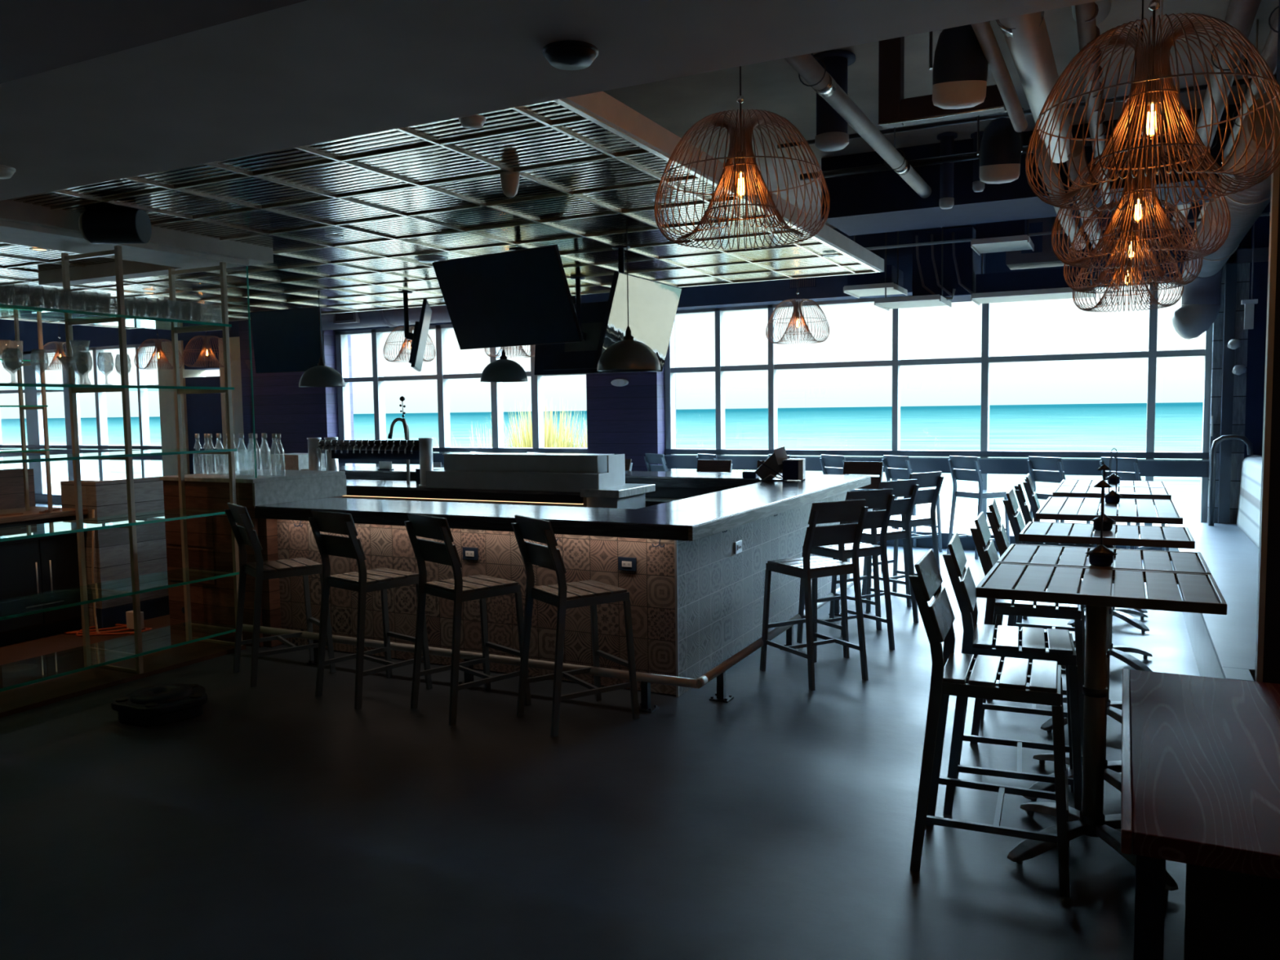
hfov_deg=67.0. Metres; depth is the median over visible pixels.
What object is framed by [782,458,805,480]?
receipt printer
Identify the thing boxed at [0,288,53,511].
shelving
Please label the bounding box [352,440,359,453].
faucet
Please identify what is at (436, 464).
holder
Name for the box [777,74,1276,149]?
conduit
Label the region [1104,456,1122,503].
lantern
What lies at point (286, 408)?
wall
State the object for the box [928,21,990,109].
speaker
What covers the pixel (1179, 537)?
table
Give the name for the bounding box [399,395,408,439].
handle
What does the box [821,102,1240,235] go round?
ceiling beam
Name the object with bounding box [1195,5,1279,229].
ceiling pipe
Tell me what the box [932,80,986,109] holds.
grille
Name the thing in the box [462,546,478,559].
power outlet
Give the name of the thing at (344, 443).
faucet
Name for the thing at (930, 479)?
bar stool
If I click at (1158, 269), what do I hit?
pendant
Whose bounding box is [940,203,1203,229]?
ceiling
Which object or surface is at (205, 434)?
glass bottle
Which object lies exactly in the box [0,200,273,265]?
wall
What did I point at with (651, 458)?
bar stool
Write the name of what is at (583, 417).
dune grass
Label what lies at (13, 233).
trim
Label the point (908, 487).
bar stool
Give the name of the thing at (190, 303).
drinking glass
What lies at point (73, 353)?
stemmed glass
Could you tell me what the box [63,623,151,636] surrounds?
extension cord
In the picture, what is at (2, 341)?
drinking glass
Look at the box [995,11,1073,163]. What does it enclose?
duct pipe
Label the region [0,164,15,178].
ceiling disc
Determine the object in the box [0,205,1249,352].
wall
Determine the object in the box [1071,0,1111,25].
pipe
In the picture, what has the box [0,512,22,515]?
wooden stick
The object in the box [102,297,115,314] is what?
drinking glass
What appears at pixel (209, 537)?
bar counter
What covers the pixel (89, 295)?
drinking glass
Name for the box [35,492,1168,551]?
kerb
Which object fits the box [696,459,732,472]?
bar stool
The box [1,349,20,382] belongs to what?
stemmed glass
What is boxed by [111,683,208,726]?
bag
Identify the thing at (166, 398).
wall
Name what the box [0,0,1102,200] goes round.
ceiling
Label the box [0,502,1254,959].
floor
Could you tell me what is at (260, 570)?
bar stool
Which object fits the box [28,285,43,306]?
drinking glass
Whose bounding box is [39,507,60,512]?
wooden stick
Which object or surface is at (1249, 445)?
grab rail
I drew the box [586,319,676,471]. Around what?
wall column
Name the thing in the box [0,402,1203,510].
sea
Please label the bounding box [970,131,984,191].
spotlight
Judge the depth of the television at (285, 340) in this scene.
11.16 m
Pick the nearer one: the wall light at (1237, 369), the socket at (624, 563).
the socket at (624, 563)
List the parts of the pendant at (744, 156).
cord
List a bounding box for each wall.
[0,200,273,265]
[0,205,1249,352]
[0,468,35,509]
[38,260,250,286]
[60,480,97,628]
[86,472,207,609]
[157,336,244,475]
[239,320,355,470]
[580,253,986,310]
[1226,247,1268,263]
[1244,201,1270,458]
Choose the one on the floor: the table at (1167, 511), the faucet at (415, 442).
the table at (1167, 511)
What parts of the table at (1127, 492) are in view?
leg, frame, leg, leg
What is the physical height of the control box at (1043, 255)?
0.500 m
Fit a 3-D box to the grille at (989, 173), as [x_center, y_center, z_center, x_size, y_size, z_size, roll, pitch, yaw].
[2.409,-2.047,6.478,0.258,0.119,0.258,0,14,12]
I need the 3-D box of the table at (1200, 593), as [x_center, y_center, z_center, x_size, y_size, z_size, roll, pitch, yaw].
[1.773,0.921,3.771,0.810,1.068,0.640,1,5,27]
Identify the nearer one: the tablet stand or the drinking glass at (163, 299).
the drinking glass at (163, 299)
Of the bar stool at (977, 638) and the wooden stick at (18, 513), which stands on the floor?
the bar stool at (977, 638)
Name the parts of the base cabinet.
door, pull, drawer, pull, door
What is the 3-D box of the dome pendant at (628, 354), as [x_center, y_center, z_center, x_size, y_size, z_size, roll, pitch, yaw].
[-0.080,-1.216,6.346,0.420,0.990,0.420,1,5,27]
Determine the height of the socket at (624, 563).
0.036 m
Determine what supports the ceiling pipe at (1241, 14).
hanging from the ceiling at (676, 104)
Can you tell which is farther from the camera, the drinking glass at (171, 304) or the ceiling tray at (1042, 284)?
the ceiling tray at (1042, 284)
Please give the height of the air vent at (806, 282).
0.180 m
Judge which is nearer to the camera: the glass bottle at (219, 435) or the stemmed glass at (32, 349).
the stemmed glass at (32, 349)
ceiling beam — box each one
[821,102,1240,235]
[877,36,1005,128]
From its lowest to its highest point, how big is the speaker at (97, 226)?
0.225 m
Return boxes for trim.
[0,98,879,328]
[0,220,248,269]
[560,91,884,271]
[1207,263,1225,523]
[1210,415,1213,436]
[1217,248,1237,523]
[1229,262,1249,524]
[1254,97,1279,682]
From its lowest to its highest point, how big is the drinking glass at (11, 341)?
0.135 m
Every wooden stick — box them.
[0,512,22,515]
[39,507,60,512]
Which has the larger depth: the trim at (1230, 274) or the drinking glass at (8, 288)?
the trim at (1230, 274)
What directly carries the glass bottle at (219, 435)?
on the bar counter at (209, 537)
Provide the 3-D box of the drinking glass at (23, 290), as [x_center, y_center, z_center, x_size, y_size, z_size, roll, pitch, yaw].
[-3.817,-1.123,6.053,0.082,0.135,0.080,1,5,27]
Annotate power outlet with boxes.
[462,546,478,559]
[617,556,636,571]
[734,540,742,554]
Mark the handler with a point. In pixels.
(962, 264)
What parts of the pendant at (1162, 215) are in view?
cord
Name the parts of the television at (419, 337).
ceiling plate, wall plate, casing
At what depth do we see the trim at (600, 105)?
4.75 m
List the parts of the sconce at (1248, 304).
rod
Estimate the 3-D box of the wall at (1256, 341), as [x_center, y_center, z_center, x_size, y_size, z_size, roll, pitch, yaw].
[6.667,-1.097,10.393,0.300,4.000,0.550,1,5,27]
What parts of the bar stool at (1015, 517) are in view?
leg, leg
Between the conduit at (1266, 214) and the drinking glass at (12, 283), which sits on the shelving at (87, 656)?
the drinking glass at (12, 283)
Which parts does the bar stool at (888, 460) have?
leg, leg, leg, leg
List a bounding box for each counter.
[159,469,346,647]
[254,466,871,697]
[342,467,655,509]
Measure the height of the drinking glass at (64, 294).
0.135 m
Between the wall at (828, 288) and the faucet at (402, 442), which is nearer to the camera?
the faucet at (402, 442)
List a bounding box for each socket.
[465,551,474,556]
[622,560,631,567]
[735,151,745,173]
[1134,180,1143,199]
[1144,75,1159,105]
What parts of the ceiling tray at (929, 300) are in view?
hanger rod, panel, hanger rod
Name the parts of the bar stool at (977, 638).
leg, leg, seat frame, leg, leg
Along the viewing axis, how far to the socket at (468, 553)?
6.50 m
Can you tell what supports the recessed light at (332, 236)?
in the ceiling at (548, 144)
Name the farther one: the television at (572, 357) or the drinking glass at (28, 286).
the television at (572, 357)
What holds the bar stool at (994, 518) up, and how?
on the floor
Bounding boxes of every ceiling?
[0,0,306,84]
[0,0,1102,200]
[0,100,871,327]
[604,0,1279,228]
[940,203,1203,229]
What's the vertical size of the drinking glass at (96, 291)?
0.135 m
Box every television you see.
[249,306,325,373]
[398,290,431,371]
[431,244,583,349]
[533,276,639,375]
[593,244,681,372]
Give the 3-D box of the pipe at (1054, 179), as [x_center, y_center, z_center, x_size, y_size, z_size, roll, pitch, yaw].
[3.365,-2.188,7.673,0.190,0.170,4.004,1,5,27]
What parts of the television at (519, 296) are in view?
ceiling plate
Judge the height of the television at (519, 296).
0.744 m
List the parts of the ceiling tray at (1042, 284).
hanger rod, panel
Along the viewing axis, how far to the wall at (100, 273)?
7.99 m
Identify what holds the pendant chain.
hanging from the ceiling hook
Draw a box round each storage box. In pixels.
[267,453,324,470]
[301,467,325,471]
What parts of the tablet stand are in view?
arm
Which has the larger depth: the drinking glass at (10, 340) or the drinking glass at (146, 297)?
the drinking glass at (10, 340)
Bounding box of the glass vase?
[69,340,90,383]
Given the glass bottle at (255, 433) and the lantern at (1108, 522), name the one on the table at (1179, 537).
the lantern at (1108, 522)
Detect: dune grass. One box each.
[434,423,519,453]
[469,396,587,453]
[555,417,684,469]
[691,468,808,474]
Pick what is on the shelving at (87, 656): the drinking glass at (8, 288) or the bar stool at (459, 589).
the drinking glass at (8, 288)
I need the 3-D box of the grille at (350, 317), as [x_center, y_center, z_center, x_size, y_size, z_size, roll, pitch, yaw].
[-4.599,-2.580,15.146,0.460,0.240,0.090,1,5,27]
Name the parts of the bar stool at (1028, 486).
leg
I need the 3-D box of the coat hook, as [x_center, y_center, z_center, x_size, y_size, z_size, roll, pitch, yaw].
[0.118,0.378,5.851,0.091,0.058,0.042,1,5,27]
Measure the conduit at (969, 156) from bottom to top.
0.057 m
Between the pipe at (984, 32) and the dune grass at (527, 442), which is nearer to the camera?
the pipe at (984, 32)
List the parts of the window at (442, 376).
sill rail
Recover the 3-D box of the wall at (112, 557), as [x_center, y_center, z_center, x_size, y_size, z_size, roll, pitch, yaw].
[-4.212,0.498,8.514,0.120,1.050,1.250,1,5,27]
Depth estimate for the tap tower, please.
10.25 m
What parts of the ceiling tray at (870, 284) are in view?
panel, hanger rod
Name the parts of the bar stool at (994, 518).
leg, leg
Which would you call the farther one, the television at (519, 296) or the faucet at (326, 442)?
the faucet at (326, 442)
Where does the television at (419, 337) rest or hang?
hanging from the ceiling at (548, 144)
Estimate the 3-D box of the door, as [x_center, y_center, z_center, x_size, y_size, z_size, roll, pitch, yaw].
[-7.748,-0.751,17.699,0.960,2.250,0.450,1,5,27]
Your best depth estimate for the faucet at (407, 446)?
9.96 m
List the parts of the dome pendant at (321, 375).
cord, lamp shade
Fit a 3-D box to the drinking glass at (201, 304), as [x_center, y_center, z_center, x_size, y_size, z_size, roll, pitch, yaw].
[-3.127,-1.200,6.984,0.082,0.135,0.080,1,5,27]
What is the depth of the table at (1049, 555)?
4.30 m
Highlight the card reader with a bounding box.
[742,471,759,478]
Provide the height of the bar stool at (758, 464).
1.167 m
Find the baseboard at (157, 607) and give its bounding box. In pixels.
[96,595,169,628]
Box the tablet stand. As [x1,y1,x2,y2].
[754,446,787,481]
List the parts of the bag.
knob, knob, knob, knob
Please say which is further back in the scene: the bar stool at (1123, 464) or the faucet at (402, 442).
the bar stool at (1123, 464)
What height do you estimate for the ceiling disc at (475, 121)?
0.040 m
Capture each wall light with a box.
[1227,339,1241,349]
[1231,364,1246,374]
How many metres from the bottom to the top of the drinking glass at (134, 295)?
0.135 m
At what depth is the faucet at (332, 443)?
10.42 m
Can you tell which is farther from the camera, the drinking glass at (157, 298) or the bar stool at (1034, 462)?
the bar stool at (1034, 462)
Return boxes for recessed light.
[29,247,49,251]
[142,292,155,293]
[324,234,344,238]
[653,196,675,202]
[822,253,838,257]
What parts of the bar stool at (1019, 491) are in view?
leg, seat frame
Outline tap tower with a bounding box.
[306,436,433,486]
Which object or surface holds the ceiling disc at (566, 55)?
attached to the ceiling at (308, 72)
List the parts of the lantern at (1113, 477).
handle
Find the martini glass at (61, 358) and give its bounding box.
[57,355,76,384]
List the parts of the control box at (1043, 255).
door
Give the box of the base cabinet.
[0,515,81,644]
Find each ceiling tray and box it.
[843,231,907,298]
[874,226,951,311]
[970,218,1034,255]
[971,239,1096,305]
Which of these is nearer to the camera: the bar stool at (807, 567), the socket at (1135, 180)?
the socket at (1135, 180)
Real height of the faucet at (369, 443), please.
0.141 m
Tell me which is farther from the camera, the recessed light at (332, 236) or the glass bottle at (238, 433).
the glass bottle at (238, 433)
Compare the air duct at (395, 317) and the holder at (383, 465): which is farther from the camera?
the air duct at (395, 317)
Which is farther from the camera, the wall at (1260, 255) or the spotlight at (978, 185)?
the wall at (1260, 255)
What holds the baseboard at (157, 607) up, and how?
attached to the wall at (112, 557)
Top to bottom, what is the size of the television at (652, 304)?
0.946 m
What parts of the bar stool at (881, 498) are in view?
leg, seat frame, leg, leg, leg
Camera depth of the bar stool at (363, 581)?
5.94 m
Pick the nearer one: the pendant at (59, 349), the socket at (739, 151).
the socket at (739, 151)
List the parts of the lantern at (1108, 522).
stem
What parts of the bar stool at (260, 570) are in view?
leg, leg, seat frame, leg, leg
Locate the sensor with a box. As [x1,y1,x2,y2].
[499,171,519,197]
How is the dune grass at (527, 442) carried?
on the dune
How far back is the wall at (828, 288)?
12.30 m
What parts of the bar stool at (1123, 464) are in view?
leg, leg, leg, leg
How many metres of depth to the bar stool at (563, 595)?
5.43 m
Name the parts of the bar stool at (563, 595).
leg, leg, seat frame, leg, leg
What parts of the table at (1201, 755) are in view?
leg, panel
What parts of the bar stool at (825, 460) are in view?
leg, leg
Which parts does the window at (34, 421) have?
rail trim, sill rail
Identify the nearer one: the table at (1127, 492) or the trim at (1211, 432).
the table at (1127, 492)
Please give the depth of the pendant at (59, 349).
17.81 m
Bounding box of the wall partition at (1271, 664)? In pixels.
[1262,0,1279,684]
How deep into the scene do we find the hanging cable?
7.89 m
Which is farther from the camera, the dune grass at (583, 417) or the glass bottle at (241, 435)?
the dune grass at (583, 417)
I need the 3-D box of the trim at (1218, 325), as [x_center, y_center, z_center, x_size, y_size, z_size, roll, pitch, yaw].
[6.247,-0.897,10.490,0.090,3.600,0.180,1,5,27]
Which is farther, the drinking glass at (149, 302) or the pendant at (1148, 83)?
the drinking glass at (149, 302)
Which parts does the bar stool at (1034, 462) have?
leg, seat frame, leg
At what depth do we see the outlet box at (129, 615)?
7.90 m
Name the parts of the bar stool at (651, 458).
leg, leg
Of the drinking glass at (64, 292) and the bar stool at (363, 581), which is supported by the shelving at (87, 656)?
the drinking glass at (64, 292)
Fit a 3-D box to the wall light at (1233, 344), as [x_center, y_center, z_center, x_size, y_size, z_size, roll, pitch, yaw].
[6.238,-1.425,10.147,0.131,0.106,0.141,1,5,27]
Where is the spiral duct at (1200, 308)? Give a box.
[1172,19,1275,339]
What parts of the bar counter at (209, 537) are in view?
drawer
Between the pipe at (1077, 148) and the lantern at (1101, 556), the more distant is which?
the pipe at (1077, 148)
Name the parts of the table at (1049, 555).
leg, leg, mounting plate, frame, leg, leg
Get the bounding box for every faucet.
[316,440,323,453]
[322,440,328,453]
[328,440,334,453]
[334,440,341,453]
[340,440,346,453]
[346,440,353,453]
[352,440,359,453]
[359,440,365,453]
[365,440,371,453]
[372,440,377,453]
[377,440,384,453]
[384,440,391,453]
[387,417,409,481]
[391,440,397,453]
[397,440,404,453]
[404,440,410,453]
[410,440,417,453]
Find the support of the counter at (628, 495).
on the floor
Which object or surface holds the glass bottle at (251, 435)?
on the bar counter at (209, 537)
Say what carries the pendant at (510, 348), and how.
hanging from the ceiling at (676, 104)
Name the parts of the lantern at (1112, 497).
handle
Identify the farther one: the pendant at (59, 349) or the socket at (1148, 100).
the pendant at (59, 349)
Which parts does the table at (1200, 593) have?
leg, leg, mounting plate, frame, leg, leg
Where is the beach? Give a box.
[50,475,1199,537]
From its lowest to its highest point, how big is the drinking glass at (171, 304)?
0.135 m
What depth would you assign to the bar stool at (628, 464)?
11.53 m
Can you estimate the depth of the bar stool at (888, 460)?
11.58 m
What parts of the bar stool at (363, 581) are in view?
leg, leg, seat frame, leg, leg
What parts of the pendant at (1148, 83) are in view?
cord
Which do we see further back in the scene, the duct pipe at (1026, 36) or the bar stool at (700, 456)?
the bar stool at (700, 456)
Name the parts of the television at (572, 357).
ceiling plate, wall plate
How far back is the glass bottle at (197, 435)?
7.90 m
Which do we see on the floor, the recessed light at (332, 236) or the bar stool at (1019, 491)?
the bar stool at (1019, 491)
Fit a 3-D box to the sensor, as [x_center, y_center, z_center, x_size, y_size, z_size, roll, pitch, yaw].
[-0.680,-1.542,5.062,0.104,0.118,0.104,1,5,27]
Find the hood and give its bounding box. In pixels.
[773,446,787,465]
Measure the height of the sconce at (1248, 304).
1.500 m
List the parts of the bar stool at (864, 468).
leg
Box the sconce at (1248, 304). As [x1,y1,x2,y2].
[1240,222,1257,329]
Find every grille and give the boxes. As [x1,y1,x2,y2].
[78,210,89,242]
[333,311,359,324]
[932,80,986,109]
[979,163,1020,183]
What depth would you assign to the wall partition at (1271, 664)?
4.43 m
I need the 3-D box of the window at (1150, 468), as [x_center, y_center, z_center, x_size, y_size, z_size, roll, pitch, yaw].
[3.310,-0.825,12.056,6.560,2.930,0.222,1,5,27]
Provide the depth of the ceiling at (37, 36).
2.53 m
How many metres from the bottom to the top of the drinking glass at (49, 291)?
0.135 m
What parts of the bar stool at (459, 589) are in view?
leg, leg, seat frame, leg, leg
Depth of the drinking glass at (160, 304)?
6.93 m
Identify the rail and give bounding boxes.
[242,565,873,712]
[1208,434,1253,525]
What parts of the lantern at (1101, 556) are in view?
stem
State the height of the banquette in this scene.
1.190 m
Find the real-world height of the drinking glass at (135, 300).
0.135 m
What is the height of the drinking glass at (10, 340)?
0.135 m
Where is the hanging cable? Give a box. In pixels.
[91,509,102,635]
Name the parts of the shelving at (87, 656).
ladder frame, glass shelf, glass shelf, glass shelf, glass shelf, glass shelf, glass shelf, ladder frame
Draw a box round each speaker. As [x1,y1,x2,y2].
[78,208,151,244]
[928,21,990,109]
[977,107,1023,183]
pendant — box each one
[36,323,84,370]
[133,328,182,369]
[182,331,231,367]
[298,290,345,386]
[382,311,435,362]
[480,346,527,382]
[484,345,534,357]
[596,217,660,372]
[653,66,830,249]
[765,278,829,344]
[1025,0,1279,211]
[1051,0,1231,268]
[1063,24,1203,293]
[1072,119,1183,311]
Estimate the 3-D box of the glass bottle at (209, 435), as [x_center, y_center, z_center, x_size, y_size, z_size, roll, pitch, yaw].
[-3.477,-0.209,7.828,0.074,0.330,0.074,1,5,27]
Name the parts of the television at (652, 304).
ceiling plate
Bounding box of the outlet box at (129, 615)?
[125,610,144,629]
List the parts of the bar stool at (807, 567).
leg, seat frame, leg, leg, leg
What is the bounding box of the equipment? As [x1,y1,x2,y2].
[425,452,625,492]
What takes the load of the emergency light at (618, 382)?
attached to the wall column
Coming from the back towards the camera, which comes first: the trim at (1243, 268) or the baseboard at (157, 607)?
the trim at (1243, 268)
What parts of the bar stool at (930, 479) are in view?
leg, leg, leg, seat frame, leg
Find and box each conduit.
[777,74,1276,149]
[800,119,1235,181]
[864,212,1270,250]
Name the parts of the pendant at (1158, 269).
cord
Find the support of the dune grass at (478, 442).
on the dune
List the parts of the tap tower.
post, post, post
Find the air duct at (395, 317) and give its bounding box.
[320,295,575,330]
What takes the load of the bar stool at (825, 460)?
on the floor
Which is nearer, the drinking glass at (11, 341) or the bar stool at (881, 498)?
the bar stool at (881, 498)
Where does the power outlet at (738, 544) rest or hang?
attached to the bar counter at (695, 603)
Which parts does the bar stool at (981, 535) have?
leg, leg, seat frame, leg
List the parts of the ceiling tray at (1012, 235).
panel, hanger rod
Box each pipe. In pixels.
[783,53,931,198]
[813,49,855,151]
[937,132,957,208]
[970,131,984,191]
[971,21,1027,132]
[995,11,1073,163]
[1029,131,1085,250]
[1066,137,1102,250]
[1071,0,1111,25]
[1075,1,1110,204]
[1171,0,1261,229]
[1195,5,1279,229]
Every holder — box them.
[377,461,393,470]
[433,462,441,467]
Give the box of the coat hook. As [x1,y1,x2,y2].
[651,539,665,547]
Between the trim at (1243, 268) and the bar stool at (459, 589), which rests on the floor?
the bar stool at (459, 589)
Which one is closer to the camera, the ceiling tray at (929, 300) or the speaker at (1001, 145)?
the speaker at (1001, 145)
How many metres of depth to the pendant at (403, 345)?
14.13 m
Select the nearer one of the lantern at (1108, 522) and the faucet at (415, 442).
the lantern at (1108, 522)
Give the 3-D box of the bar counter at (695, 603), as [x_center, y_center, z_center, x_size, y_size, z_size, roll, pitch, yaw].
[-1.819,0.575,9.176,6.974,1.075,4.430,1,5,27]
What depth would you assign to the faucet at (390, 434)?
10.50 m
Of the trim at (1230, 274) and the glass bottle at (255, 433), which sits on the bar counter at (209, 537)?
the glass bottle at (255, 433)
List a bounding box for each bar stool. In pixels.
[224,502,335,687]
[307,509,432,709]
[404,513,531,725]
[511,515,639,737]
[624,458,632,471]
[644,453,668,471]
[696,453,720,472]
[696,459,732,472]
[756,460,782,473]
[760,499,868,690]
[796,488,895,658]
[819,454,871,491]
[829,479,919,630]
[843,461,883,571]
[861,471,943,606]
[881,454,942,551]
[908,548,1070,897]
[942,532,1083,814]
[946,455,1010,559]
[969,511,1084,755]
[986,497,1084,699]
[1002,488,1088,644]
[1013,480,1091,630]
[1022,473,1093,618]
[1026,456,1090,523]
[1099,457,1165,551]
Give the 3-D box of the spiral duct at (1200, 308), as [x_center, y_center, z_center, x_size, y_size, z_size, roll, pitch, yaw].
[4.322,-2.022,7.172,0.425,1.624,5.700,1,5,27]
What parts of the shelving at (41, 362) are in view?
glass shelf, glass shelf, glass shelf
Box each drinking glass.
[0,282,13,304]
[0,340,11,358]
[1,341,13,359]
[8,288,22,306]
[11,341,22,358]
[13,284,28,306]
[22,289,37,306]
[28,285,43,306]
[37,291,51,308]
[43,286,57,309]
[51,292,64,309]
[57,288,71,310]
[64,293,78,311]
[70,289,84,310]
[77,295,90,311]
[84,291,97,311]
[90,297,103,313]
[97,292,110,311]
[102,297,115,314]
[125,299,139,315]
[133,295,135,314]
[134,297,146,316]
[138,302,151,317]
[145,297,159,318]
[156,298,169,319]
[160,303,173,319]
[168,300,181,318]
[170,304,183,319]
[190,302,202,321]
[200,304,213,321]
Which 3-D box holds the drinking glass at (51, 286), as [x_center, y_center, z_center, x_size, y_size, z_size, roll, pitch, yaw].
[-3.638,-1.119,5.963,0.082,0.135,0.080,1,5,27]
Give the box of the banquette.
[1168,454,1262,681]
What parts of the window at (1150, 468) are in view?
rail trim, sill rail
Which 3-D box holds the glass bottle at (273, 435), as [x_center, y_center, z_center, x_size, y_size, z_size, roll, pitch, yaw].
[-2.853,-0.198,7.555,0.074,0.330,0.074,1,5,27]
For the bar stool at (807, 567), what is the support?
on the floor
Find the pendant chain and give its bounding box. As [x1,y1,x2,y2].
[1158,0,1163,65]
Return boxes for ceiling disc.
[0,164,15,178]
[414,254,448,263]
[458,114,485,128]
[542,40,598,70]
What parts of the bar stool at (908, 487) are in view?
leg, leg, leg, seat frame, leg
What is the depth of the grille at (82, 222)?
5.85 m
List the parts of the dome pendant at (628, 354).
cord, lamp shade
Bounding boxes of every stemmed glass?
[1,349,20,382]
[3,347,22,383]
[30,349,48,383]
[71,352,88,381]
[75,351,93,383]
[97,352,114,385]
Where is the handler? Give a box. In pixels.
[911,226,981,302]
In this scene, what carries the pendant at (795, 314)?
hanging from the ceiling at (676, 104)
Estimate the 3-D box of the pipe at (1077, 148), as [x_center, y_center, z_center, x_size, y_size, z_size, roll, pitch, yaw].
[3.611,-2.198,7.773,0.190,0.180,3.804,1,5,27]
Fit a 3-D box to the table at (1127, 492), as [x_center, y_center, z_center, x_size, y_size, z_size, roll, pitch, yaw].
[3.730,0.611,7.677,0.810,1.068,0.700,1,5,27]
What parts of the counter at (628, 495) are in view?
cash drawer, island panel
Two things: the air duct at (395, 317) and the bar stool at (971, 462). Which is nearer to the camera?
the bar stool at (971, 462)
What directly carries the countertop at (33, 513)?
on the base cabinet
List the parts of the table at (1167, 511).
frame, leg, leg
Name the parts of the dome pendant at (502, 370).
lamp shade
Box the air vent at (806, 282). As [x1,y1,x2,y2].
[789,276,816,288]
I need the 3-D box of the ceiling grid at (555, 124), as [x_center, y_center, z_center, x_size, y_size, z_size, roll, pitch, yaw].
[-3.909,-1.832,8.553,10.611,0.036,6.262,1,5,27]
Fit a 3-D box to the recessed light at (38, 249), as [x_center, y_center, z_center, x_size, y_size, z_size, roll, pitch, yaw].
[-4.429,-1.701,7.130,0.130,0.006,0.130,1,5,27]
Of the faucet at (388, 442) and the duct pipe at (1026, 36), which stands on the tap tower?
the faucet at (388, 442)
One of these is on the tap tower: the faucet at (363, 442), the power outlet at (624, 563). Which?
the faucet at (363, 442)
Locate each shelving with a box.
[0,245,257,692]
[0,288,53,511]
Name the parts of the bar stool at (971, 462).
leg, leg, seat frame, leg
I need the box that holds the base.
[0,640,245,717]
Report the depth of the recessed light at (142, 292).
9.72 m
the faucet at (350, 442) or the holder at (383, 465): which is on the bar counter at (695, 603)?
the holder at (383, 465)
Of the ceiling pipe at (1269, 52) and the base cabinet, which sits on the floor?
the base cabinet
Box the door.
[185,376,224,474]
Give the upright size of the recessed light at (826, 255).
0.006 m
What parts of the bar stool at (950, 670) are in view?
leg, leg, seat frame, leg, leg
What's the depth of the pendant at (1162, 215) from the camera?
4.53 m
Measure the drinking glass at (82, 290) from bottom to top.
0.135 m
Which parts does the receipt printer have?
lid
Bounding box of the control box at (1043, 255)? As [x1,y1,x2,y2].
[1005,214,1082,270]
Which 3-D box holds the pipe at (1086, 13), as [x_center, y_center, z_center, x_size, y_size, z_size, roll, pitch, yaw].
[2.559,-2.176,5.441,0.110,0.101,6.501,1,5,27]
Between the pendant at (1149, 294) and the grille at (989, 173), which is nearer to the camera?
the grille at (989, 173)
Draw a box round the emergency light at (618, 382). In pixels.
[610,378,628,386]
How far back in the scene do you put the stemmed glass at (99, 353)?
6.34 m
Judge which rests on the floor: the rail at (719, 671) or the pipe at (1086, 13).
the rail at (719, 671)
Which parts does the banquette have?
panel, backrest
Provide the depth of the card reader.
9.34 m
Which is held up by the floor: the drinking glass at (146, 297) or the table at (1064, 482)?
the table at (1064, 482)
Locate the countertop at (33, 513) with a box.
[0,506,88,523]
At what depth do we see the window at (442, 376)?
15.23 m
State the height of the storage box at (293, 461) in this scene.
0.295 m
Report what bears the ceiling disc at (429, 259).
attached to the ceiling at (548, 144)
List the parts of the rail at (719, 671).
post, foot plate, post, post, foot plate, post, foot plate, post, post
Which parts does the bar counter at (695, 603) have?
wood panel, speed rail, tile corner trim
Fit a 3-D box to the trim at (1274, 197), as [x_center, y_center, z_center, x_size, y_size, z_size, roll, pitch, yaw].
[2.878,-0.161,4.441,0.024,3.100,0.065,1,5,27]
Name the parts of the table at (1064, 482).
frame, leg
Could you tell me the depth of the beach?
59.51 m
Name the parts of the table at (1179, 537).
leg, leg, frame, leg, leg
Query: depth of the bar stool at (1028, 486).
7.84 m
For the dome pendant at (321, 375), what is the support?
hanging from the ceiling at (548, 144)
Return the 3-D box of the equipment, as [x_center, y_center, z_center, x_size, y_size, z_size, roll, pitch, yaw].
[-1.143,-0.087,9.446,1.975,0.328,0.520,1,5,27]
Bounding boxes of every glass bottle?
[193,433,204,474]
[202,433,213,474]
[205,433,216,475]
[214,433,225,475]
[236,433,247,473]
[237,433,248,475]
[246,433,257,475]
[250,433,262,475]
[259,433,270,474]
[260,433,271,475]
[269,433,280,475]
[274,433,284,476]
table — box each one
[975,562,1226,890]
[996,543,1211,801]
[1018,521,1195,733]
[1035,496,1182,671]
[1052,485,1171,632]
[1057,479,1167,613]
[1120,668,1279,959]
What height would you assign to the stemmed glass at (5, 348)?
0.215 m
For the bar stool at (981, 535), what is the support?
on the floor
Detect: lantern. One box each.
[1084,480,1117,566]
[1090,464,1115,530]
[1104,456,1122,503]
[1106,448,1121,484]
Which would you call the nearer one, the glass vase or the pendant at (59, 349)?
the glass vase
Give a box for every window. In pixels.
[0,342,162,494]
[334,324,587,467]
[663,276,1213,533]
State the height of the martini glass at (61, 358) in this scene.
0.176 m

